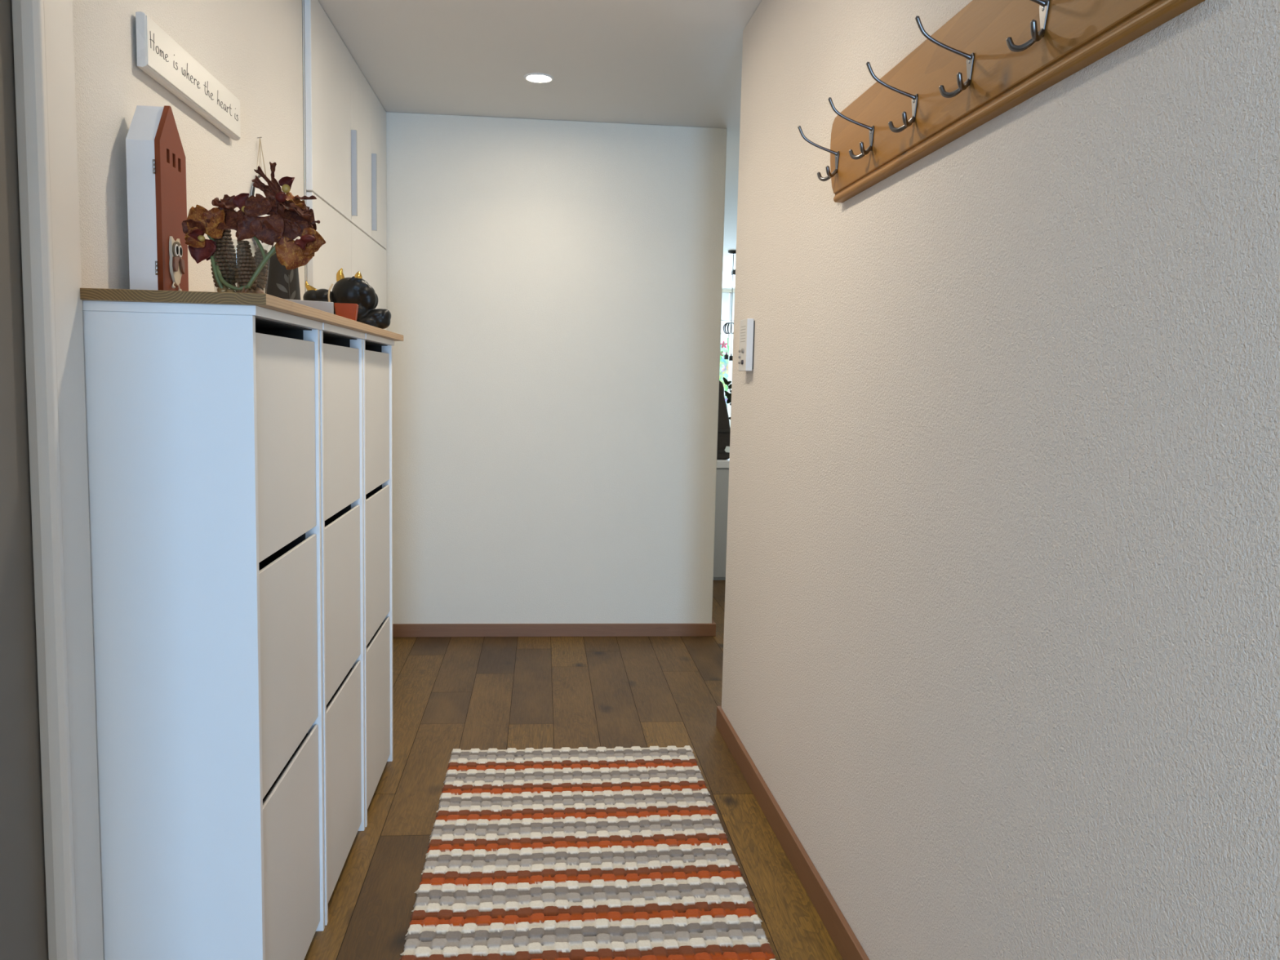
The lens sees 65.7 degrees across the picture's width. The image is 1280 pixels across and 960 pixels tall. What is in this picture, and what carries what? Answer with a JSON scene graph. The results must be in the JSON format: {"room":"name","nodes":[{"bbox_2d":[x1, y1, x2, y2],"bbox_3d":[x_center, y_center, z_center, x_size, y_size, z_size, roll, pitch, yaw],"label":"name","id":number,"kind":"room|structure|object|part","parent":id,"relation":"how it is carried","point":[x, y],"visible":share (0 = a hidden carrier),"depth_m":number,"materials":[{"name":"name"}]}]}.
{"room":"entrance hallway","nodes":[
{"label":"entrance hallway","id":0,"kind":"room"},
{"bbox_2d":[71,0,305,300],"bbox_3d":[-1.054,-0.021,0.248,0.550,2.430,9.100,1,6,-6],"label":"wall","id":1,"kind":"structure","parent":0,"point":[253,48],"depth_m":2.11,"materials":[{"name":"paint"}]},
{"bbox_2d":[0,0,48,959],"bbox_3d":[-0.896,0.094,1.110,0.038,2.025,0.813,1,6,-6],"label":"door","id":2,"kind":"structure","parent":1,"relation":"in","point":[23,896],"depth_m":1.44,"materials":[{"name":"beige paint"}]},
{"bbox_2d":[11,0,103,959],"bbox_3d":[-0.856,0.053,1.105,0.036,2.120,1.023,1,6,-6],"label":"trim","id":3,"kind":"structure","parent":1,"relation":"attached to","point":[43,29],"depth_m":1.52,"materials":[{"name":"paint"}]},
{"bbox_2d":[135,11,240,140],"bbox_3d":[-0.937,-0.830,2.084,0.026,0.098,0.566,1,6,-6],"label":"wall sign","id":4,"kind":"object","parent":1,"relation":"attached to","point":[159,56],"visible":1,"depth_m":2.00,"materials":[{"name":"white wood"}]},
{"bbox_2d":[250,137,273,253],"bbox_3d":[-0.997,-0.747,2.619,0.013,0.300,0.216,1,6,-6],"label":"hanging ornament","id":5,"kind":"object","parent":1,"relation":"attached to","point":[255,190],"visible":0.27,"depth_m":2.59,"materials":[{"name":"metal"}]},
{"bbox_2d":[317,0,761,289],"bbox_3d":[1.447,-1.637,4.368,6.300,0.080,17.300,1,6,-6],"label":"ceiling","id":6,"kind":"structure","parent":0,"point":[647,62],"depth_m":3.69,"materials":[{"name":"paint"}]},
{"bbox_2d":[523,72,553,83],"bbox_3d":[-0.402,-1.593,3.933,0.120,0.006,0.120,1,6,-6],"label":"recessed light","id":7,"kind":"object","parent":6,"relation":"in","point":[538,77],"visible":1,"depth_m":3.93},
{"bbox_2d":[527,75,550,81],"bbox_3d":[-0.402,-1.595,3.933,0.093,0.003,0.093,1,6,-6],"label":"diffuser","id":8,"kind":"object","parent":7,"relation":"attached to","point":[530,77],"depth_m":3.93,"materials":[{"name":"white plastic"}]},
{"bbox_2d":[723,249,736,360],"bbox_3d":[0.835,-1.581,9.010,0.151,0.985,0.147,1,6,-6],"label":"pendant lamp","id":9,"kind":"object","parent":6,"relation":"hanging from","point":[733,252],"visible":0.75,"depth_m":9.00,"materials":[{"name":"black metal"}]},
{"bbox_2d":[724,352,728,359],"bbox_3d":[0.788,-1.132,9.051,0.038,0.062,0.037,1,6,-6],"label":"socket","id":10,"kind":"object","parent":9,"relation":"attached to","point":[726,357],"depth_m":9.04,"materials":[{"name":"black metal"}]},
{"bbox_3d":[0.839,-1.732,8.995,0.005,0.644,0.006,6,7,39],"label":"cord","id":11,"kind":"part","parent":9,"relation":"part of","materials":[{"name":"black metal"}]},
{"bbox_2d":[384,111,727,623],"bbox_3d":[-0.692,-0.461,4.724,2.144,2.430,0.120,1,6,-6],"label":"wall","id":12,"kind":"structure","parent":0,"point":[554,287],"depth_m":4.69,"materials":[{"name":"paint"}]},
{"bbox_2d":[392,618,715,637],"bbox_3d":[-0.425,0.721,4.863,1.592,0.062,0.135,1,6,-6],"label":"baseboard","id":13,"kind":"structure","parent":12,"relation":"attached to","point":[398,629],"depth_m":4.80,"materials":[{"name":"brown wood"}]},
{"bbox_2d":[304,580,843,959],"bbox_3d":[1.453,0.822,4.620,6.425,0.003,17.300,1,6,-6],"label":"floor","id":14,"kind":"structure","parent":0,"point":[464,693],"depth_m":3.50,"materials":[{"name":"brown wood"}]},
{"bbox_2d":[81,300,324,959],"bbox_3d":[-0.804,0.360,1.913,0.279,1.350,0.496,1,6,-6],"label":"cabinet","id":15,"kind":"object","parent":14,"relation":"on","point":[202,420],"visible":0.91,"depth_m":1.68,"materials":[{"name":"white laminate"}]},
{"bbox_3d":[-0.789,-0.303,1.847,0.279,0.016,0.496,1,6,-6],"label":"panel","id":16,"kind":"part","parent":15,"relation":"part of","materials":[{"name":"white paint"}]},
{"bbox_2d":[80,288,403,341],"bbox_3d":[-0.828,-0.373,2.361,0.302,0.018,1.563,1,6,-5],"label":"wooden board","id":17,"kind":"object","parent":15,"relation":"on","point":[261,300],"visible":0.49,"depth_m":1.60,"materials":[{"name":"brown wood"}]},
{"bbox_2d":[125,105,188,291],"bbox_3d":[-0.872,-0.501,1.804,0.067,0.345,0.131,1,6,-6],"label":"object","id":18,"kind":"object","parent":17,"relation":"on","point":[156,162],"visible":0.91,"depth_m":1.75,"materials":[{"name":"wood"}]},
{"bbox_3d":[-0.853,-0.501,1.807,0.009,0.344,0.127,1,6,-6],"label":"house door","id":19,"kind":"part","parent":18,"relation":"part of","materials":[{"name":"orange paint"}]},
{"bbox_2d":[264,253,300,300],"bbox_3d":[-0.918,-0.490,2.546,0.096,0.174,0.096,1,6,-6],"label":"vase","id":20,"kind":"object","parent":17,"relation":"on","point":[282,283],"visible":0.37,"depth_m":2.51,"materials":[{"name":"grey ceramic"}]},
{"bbox_2d":[284,298,333,314],"bbox_3d":[-0.789,-0.384,2.231,0.143,0.030,0.200,-2,7,-33],"label":"tray","id":21,"kind":"object","parent":17,"relation":"on","point":[328,307],"visible":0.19,"depth_m":2.17,"materials":[{"name":"white ceramic"}]},
{"bbox_2d":[333,302,358,320],"bbox_3d":[-0.787,-0.442,2.660,0.059,0.060,0.059,0,6,-11],"label":"pot","id":22,"kind":"object","parent":17,"relation":"on","point":[349,311],"visible":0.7,"depth_m":2.63,"materials":[{"name":"ceramic"}]},
{"bbox_2d":[302,268,391,328],"bbox_3d":[-0.866,-0.531,2.921,0.260,0.181,0.096,1,6,-6],"label":"figurines","id":23,"kind":"object","parent":17,"relation":"on","point":[353,290],"visible":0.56,"depth_m":2.90},
{"bbox_3d":[-0.732,-0.379,1.817,0.079,0.107,0.079,5,7,30],"label":"glass vase","id":24,"kind":"object","parent":17,"relation":"on","visible":0},
{"bbox_2d":[217,284,228,292],"bbox_3d":[-0.753,-0.342,1.794,0.021,0.021,0.020,-2,6,-28],"label":"nut","id":25,"kind":"object","parent":24,"relation":"in","point":[224,288],"visible":0.55,"depth_m":1.79,"materials":[{"name":"gold metal"}]},
{"bbox_2d":[210,229,236,287],"bbox_3d":[-0.757,-0.411,1.806,0.046,0.120,0.046,4,6,21],"label":"pine cone","id":26,"kind":"object","parent":24,"relation":"in","point":[224,253],"visible":0.74,"depth_m":1.79,"materials":[{"name":"brown plant"}]},
{"bbox_2d":[226,288,235,292],"bbox_3d":[-0.736,-0.338,1.784,0.014,0.014,0.014,2,6,10],"label":"nut","id":27,"kind":"object","parent":24,"relation":"in","point":[228,290],"visible":0.47,"depth_m":1.78,"materials":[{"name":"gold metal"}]},
{"bbox_2d":[232,281,248,293],"bbox_3d":[-0.719,-0.345,1.789,0.028,0.023,0.028,1,6,-6],"label":"pod","id":28,"kind":"object","parent":24,"relation":"in","point":[243,291],"visible":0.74,"depth_m":1.78,"materials":[{"name":"brown plant"}]},
{"bbox_2d":[233,240,257,287],"bbox_3d":[-0.713,-0.390,1.793,0.040,0.083,0.040,6,7,40],"label":"pine cone","id":29,"kind":"object","parent":24,"relation":"in","point":[245,267],"visible":0.92,"depth_m":1.78,"materials":[{"name":"brown plant"}]},
{"bbox_2d":[246,288,254,293],"bbox_3d":[-0.713,-0.342,1.814,0.015,0.019,0.019,3,6,15],"label":"nut","id":30,"kind":"object","parent":24,"relation":"in","point":[250,290],"visible":0.43,"depth_m":1.81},
{"bbox_2d":[182,161,325,290],"bbox_3d":[-0.695,-0.455,1.794,0.251,0.242,0.071,1,6,-6],"label":"flower arrangement","id":31,"kind":"object","parent":24,"relation":"in","point":[290,218],"visible":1,"depth_m":1.78,"materials":[{"name":"brown plant"}]},
{"bbox_3d":[-0.761,-0.369,1.787,0.030,0.070,0.011,2,6,6],"label":"stem","id":32,"kind":"part","parent":31,"relation":"part of","materials":[{"name":"green plant"}]},
{"bbox_3d":[-0.744,-0.393,1.787,0.076,0.103,0.034,1,6,-6],"label":"stem","id":33,"kind":"part","parent":31,"relation":"part of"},
{"bbox_3d":[-0.691,-0.429,1.790,0.036,0.061,0.006,3,6,13],"label":"stem","id":34,"kind":"part","parent":31,"relation":"part of","materials":[{"name":"green plant"}]},
{"bbox_3d":[-0.672,-0.395,1.791,0.075,0.100,0.021,1,6,-6],"label":"stem","id":35,"kind":"part","parent":31,"relation":"part of","materials":[{"name":"green plant"}]},
{"bbox_2d":[250,248,268,290],"bbox_3d":[-0.708,-0.389,1.834,0.038,0.079,0.037,1,6,-6],"label":"pine cone","id":36,"kind":"object","parent":24,"relation":"in","point":[261,279],"visible":0.53,"depth_m":1.82,"materials":[{"name":"brown plant"}]},
{"bbox_2d":[254,288,264,293],"bbox_3d":[-0.700,-0.343,1.821,0.020,0.020,0.018,1,6,-6],"label":"nut","id":37,"kind":"object","parent":24,"relation":"in","point":[257,290],"visible":0.44,"depth_m":1.81,"materials":[{"name":"brown plant"}]},
{"bbox_3d":[-0.676,-0.073,1.881,0.017,0.391,0.454,1,6,-6],"label":"flap door","id":38,"kind":"part","parent":15,"relation":"part of","materials":[{"name":"white metal"}]},
{"bbox_3d":[-0.685,0.340,1.923,0.017,0.403,0.454,1,6,-6],"label":"flap door","id":39,"kind":"part","parent":15,"relation":"part of","materials":[{"name":"white wood"}]},
{"bbox_3d":[-0.696,0.783,1.967,0.017,0.452,0.454,1,6,-6],"label":"flap door","id":40,"kind":"part","parent":15,"relation":"part of","materials":[{"name":"white wood"}]},
{"bbox_3d":[-0.830,0.344,2.149,0.273,1.334,0.016,1,6,-6],"label":"panel","id":41,"kind":"part","parent":15,"relation":"part of","materials":[{"name":"white paint"}]},
{"bbox_2d":[319,322,364,925],"bbox_3d":[-0.851,0.310,2.405,0.282,1.350,0.496,1,6,-6],"label":"cabinet","id":42,"kind":"object","parent":14,"relation":"on","point":[341,366],"visible":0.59,"depth_m":2.41,"materials":[{"name":"white paint"}]},
{"bbox_3d":[-0.831,0.342,2.171,0.276,1.334,0.016,1,6,-6],"label":"panel","id":43,"kind":"part","parent":42,"relation":"part of","materials":[{"name":"white laminate"}]},
{"bbox_3d":[-0.722,-0.124,2.373,0.017,0.391,0.454,1,6,-6],"label":"flap door","id":44,"kind":"part","parent":42,"relation":"part of","materials":[{"name":"white metal"}]},
{"bbox_3d":[-0.731,0.289,2.415,0.017,0.403,0.454,1,6,-6],"label":"flap door","id":45,"kind":"part","parent":42,"relation":"part of","materials":[{"name":"white metal"}]},
{"bbox_3d":[-0.836,-0.353,2.339,0.282,0.016,0.496,1,6,-6],"label":"panel","id":46,"kind":"part","parent":42,"relation":"part of","materials":[{"name":"white paint"}]},
{"bbox_3d":[-0.742,0.732,2.459,0.017,0.452,0.454,1,6,-6],"label":"flap door","id":47,"kind":"part","parent":42,"relation":"part of","materials":[{"name":"white metal"}]},
{"bbox_3d":[-0.877,0.294,2.640,0.276,1.334,0.016,1,6,-6],"label":"panel","id":48,"kind":"part","parent":42,"relation":"part of","materials":[{"name":"white paint"}]},
{"bbox_2d":[302,0,386,330],"bbox_3d":[-1.341,-0.398,3.861,0.504,2.406,1.466,1,6,-5],"label":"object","id":49,"kind":"object","parent":14,"relation":"on","point":[344,121],"visible":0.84,"depth_m":3.54,"materials":[{"name":"paint"}]},
{"bbox_3d":[-1.062,-1.247,3.399,0.020,0.610,0.619,1,6,-5],"label":"door","id":50,"kind":"part","parent":49,"relation":"part of","materials":[{"name":"white wood"}]},
{"bbox_3d":[-1.090,-0.063,3.517,0.020,1.760,0.618,1,6,-5],"label":"door","id":51,"kind":"part","parent":49,"relation":"part of","materials":[{"name":"white wood"}]},
{"bbox_3d":[-1.075,-1.155,3.733,0.020,0.314,0.014,1,6,-5],"label":"handle","id":52,"kind":"part","parent":49,"relation":"part of","materials":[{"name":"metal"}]},
{"bbox_3d":[-1.110,-1.300,3.919,0.020,0.610,0.428,1,6,-5],"label":"door","id":53,"kind":"part","parent":49,"relation":"part of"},
{"bbox_3d":[-1.155,-0.136,4.232,0.020,1.760,0.818,1,6,-5],"label":"door","id":54,"kind":"part","parent":49,"relation":"part of","materials":[{"name":"white"}]},
{"bbox_3d":[-1.114,-1.206,4.158,0.020,0.315,0.014,1,6,-5],"label":"handle","id":55,"kind":"part","parent":49,"relation":"part of","materials":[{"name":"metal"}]},
{"bbox_3d":[-1.148,-1.342,4.326,0.020,0.610,0.389,1,6,-5],"label":"door","id":56,"kind":"part","parent":49,"relation":"part of","materials":[{"name":"white wood"}]},
{"bbox_2d":[362,333,394,826],"bbox_3d":[-0.898,0.260,2.897,0.284,1.350,0.496,1,6,-6],"label":"cabinet","id":57,"kind":"object","parent":14,"relation":"on","point":[377,360],"visible":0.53,"depth_m":2.92,"materials":[{"name":"white laminate"}]},
{"bbox_3d":[-0.878,0.292,2.663,0.278,1.334,0.016,1,6,-6],"label":"panel","id":58,"kind":"part","parent":57,"relation":"part of","materials":[{"name":"white paint"}]},
{"bbox_3d":[-0.767,-0.174,2.865,0.017,0.391,0.454,1,6,-6],"label":"flap door","id":59,"kind":"part","parent":57,"relation":"part of","materials":[{"name":"white wood"}]},
{"bbox_3d":[-0.777,0.239,2.907,0.017,0.403,0.454,1,6,-6],"label":"flap door","id":60,"kind":"part","parent":57,"relation":"part of","materials":[{"name":"white laminate"}]},
{"bbox_3d":[-0.787,0.682,2.951,0.017,0.452,0.454,1,6,-6],"label":"flap door","id":61,"kind":"part","parent":57,"relation":"part of","materials":[{"name":"white wood"}]},
{"bbox_3d":[-0.883,-0.404,2.831,0.284,0.016,0.496,1,6,-6],"label":"panel","id":62,"kind":"part","parent":57,"relation":"part of","materials":[{"name":"white paint"}]},
{"bbox_3d":[-0.924,0.244,3.132,0.278,1.334,0.016,1,6,-6],"label":"panel","id":63,"kind":"part","parent":57,"relation":"part of","materials":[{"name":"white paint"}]},
{"bbox_2d":[399,745,775,959],"bbox_3d":[-0.140,0.993,2.450,0.817,0.011,1.791,1,6,-6],"label":"striped rug","id":64,"kind":"object","parent":14,"relation":"on","point":[565,853],"visible":1,"depth_m":2.53,"materials":[{"name":"fabric"}]},
{"bbox_2d":[713,457,729,580],"bbox_3d":[1.060,0.243,6.501,1.510,0.755,0.461,1,6,-6],"label":"sideboard","id":65,"kind":"object","parent":14,"relation":"on","point":[722,465],"visible":0.02,"depth_m":6.22,"materials":[{"name":"grey wood"}]},
{"bbox_2d":[716,457,729,467],"bbox_3d":[1.068,-0.111,6.466,1.510,0.042,0.461,1,6,-6],"label":"countertop","id":66,"kind":"structure","parent":65,"relation":"on","point":[720,463],"depth_m":6.18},
{"bbox_2d":[716,380,730,459],"bbox_3d":[0.459,-0.393,6.341,0.245,0.515,0.193,1,6,-6],"label":"leather bag","id":67,"kind":"object","parent":65,"relation":"on","point":[723,425],"visible":0.3,"depth_m":6.27,"materials":[{"name":"black leather"}]},
{"bbox_2d":[723,377,731,419],"bbox_3d":[0.668,-0.403,6.443,0.279,0.523,0.277,5,7,36],"label":"potted plant","id":68,"kind":"object","parent":65,"relation":"on","point":[727,394],"visible":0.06,"depth_m":6.44,"materials":[{"name":"green plant"}]},
{"bbox_2d":[721,289,734,427],"bbox_3d":[1.463,-1.236,12.970,3.760,2.430,0.150,1,6,-6],"label":"wall","id":69,"kind":"structure","parent":0,"point":[722,291],"depth_m":12.74,"materials":[{"name":"paint"}]},
{"bbox_2d":[720,292,734,424],"bbox_3d":[1.477,-1.569,12.924,2.950,1.700,0.115,1,6,-6],"label":"window","id":70,"kind":"structure","parent":69,"relation":"in","point":[725,295],"depth_m":12.82,"materials":[{"name":"white glass"}]},
{"bbox_2d":[720,341,727,355],"bbox_3d":[1.287,-1.350,12.907,2.189,1.112,0.001,1,6,-6],"label":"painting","id":71,"kind":"object","parent":70,"relation":"attached to","point":[723,344],"depth_m":12.85},
{"bbox_2d":[721,0,1279,959],"bbox_3d":[0.817,0.077,-0.301,0.140,2.430,7.652,1,6,-7],"label":"wall","id":72,"kind":"structure","parent":0,"point":[1001,639],"depth_m":1.44,"materials":[{"name":"paint"}]},
{"bbox_2d":[737,318,755,371],"bbox_3d":[0.339,-0.431,3.178,0.032,0.164,0.108,1,6,-7],"label":"wall panel","id":73,"kind":"object","parent":72,"relation":"attached to","point":[745,362],"visible":1,"depth_m":3.13,"materials":[{"name":"white plastic"}]},
{"bbox_3d":[0.353,-0.431,3.179,0.004,0.152,0.096,1,6,-7],"label":"mounting plate","id":74,"kind":"part","parent":73,"relation":"part of","materials":[{"name":"white plastic"}]},
{"bbox_2d":[715,706,869,959],"bbox_3d":[0.723,1.243,-0.160,0.154,0.076,7.611,1,6,-6],"label":"baseboard","id":75,"kind":"structure","parent":72,"relation":"attached to","point":[843,937],"depth_m":2.54,"materials":[{"name":"brown wood"}]},
{"bbox_2d":[797,0,1205,202],"bbox_3d":[0.477,-0.669,1.639,0.113,0.196,1.341,1,6,-7],"label":"coat rack","id":76,"kind":"object","parent":72,"relation":"attached to","point":[993,56],"visible":1,"depth_m":1.56,"materials":[{"name":"brown wood"}]}
]}

